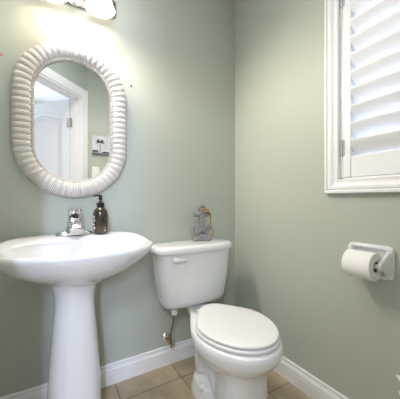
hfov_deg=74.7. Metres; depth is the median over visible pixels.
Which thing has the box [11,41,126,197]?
wall mirror
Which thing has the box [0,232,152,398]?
pedestal sink
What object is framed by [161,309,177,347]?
supply valve
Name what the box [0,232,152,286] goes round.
basin
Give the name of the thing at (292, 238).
wall
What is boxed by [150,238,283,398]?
toilet
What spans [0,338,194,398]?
baseboard
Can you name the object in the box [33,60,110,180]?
mirror glass
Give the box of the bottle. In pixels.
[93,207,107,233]
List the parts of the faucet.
plate, lever, spout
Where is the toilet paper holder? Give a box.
[348,242,394,280]
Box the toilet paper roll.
[341,249,381,280]
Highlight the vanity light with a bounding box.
[48,0,115,18]
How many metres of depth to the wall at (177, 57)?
1.51 m
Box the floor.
[101,356,311,398]
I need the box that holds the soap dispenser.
[93,195,107,233]
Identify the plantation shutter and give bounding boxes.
[340,0,399,177]
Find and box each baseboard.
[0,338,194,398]
[273,356,348,398]
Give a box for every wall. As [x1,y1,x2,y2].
[0,0,234,396]
[235,0,399,398]
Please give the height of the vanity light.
0.180 m
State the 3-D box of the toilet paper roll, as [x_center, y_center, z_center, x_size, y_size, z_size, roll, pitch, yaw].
[0.653,0.262,1.057,0.108,0.108,0.105,0,0,-31]
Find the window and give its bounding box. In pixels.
[324,0,399,193]
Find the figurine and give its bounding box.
[191,204,213,240]
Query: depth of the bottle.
1.29 m
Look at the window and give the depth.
1.20 m
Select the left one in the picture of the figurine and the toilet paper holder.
the figurine
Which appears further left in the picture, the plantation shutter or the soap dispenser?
the soap dispenser
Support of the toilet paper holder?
attached to the wall at (292, 238)
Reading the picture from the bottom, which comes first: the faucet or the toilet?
the toilet
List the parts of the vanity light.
lamp shade, lamp shade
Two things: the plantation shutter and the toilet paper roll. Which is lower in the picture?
the toilet paper roll
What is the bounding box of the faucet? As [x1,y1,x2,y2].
[55,208,92,235]
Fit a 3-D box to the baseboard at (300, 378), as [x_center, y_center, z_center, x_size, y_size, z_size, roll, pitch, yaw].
[0.624,0.945,1.225,0.014,0.110,1.483,0,0,-31]
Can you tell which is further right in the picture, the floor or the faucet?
the floor

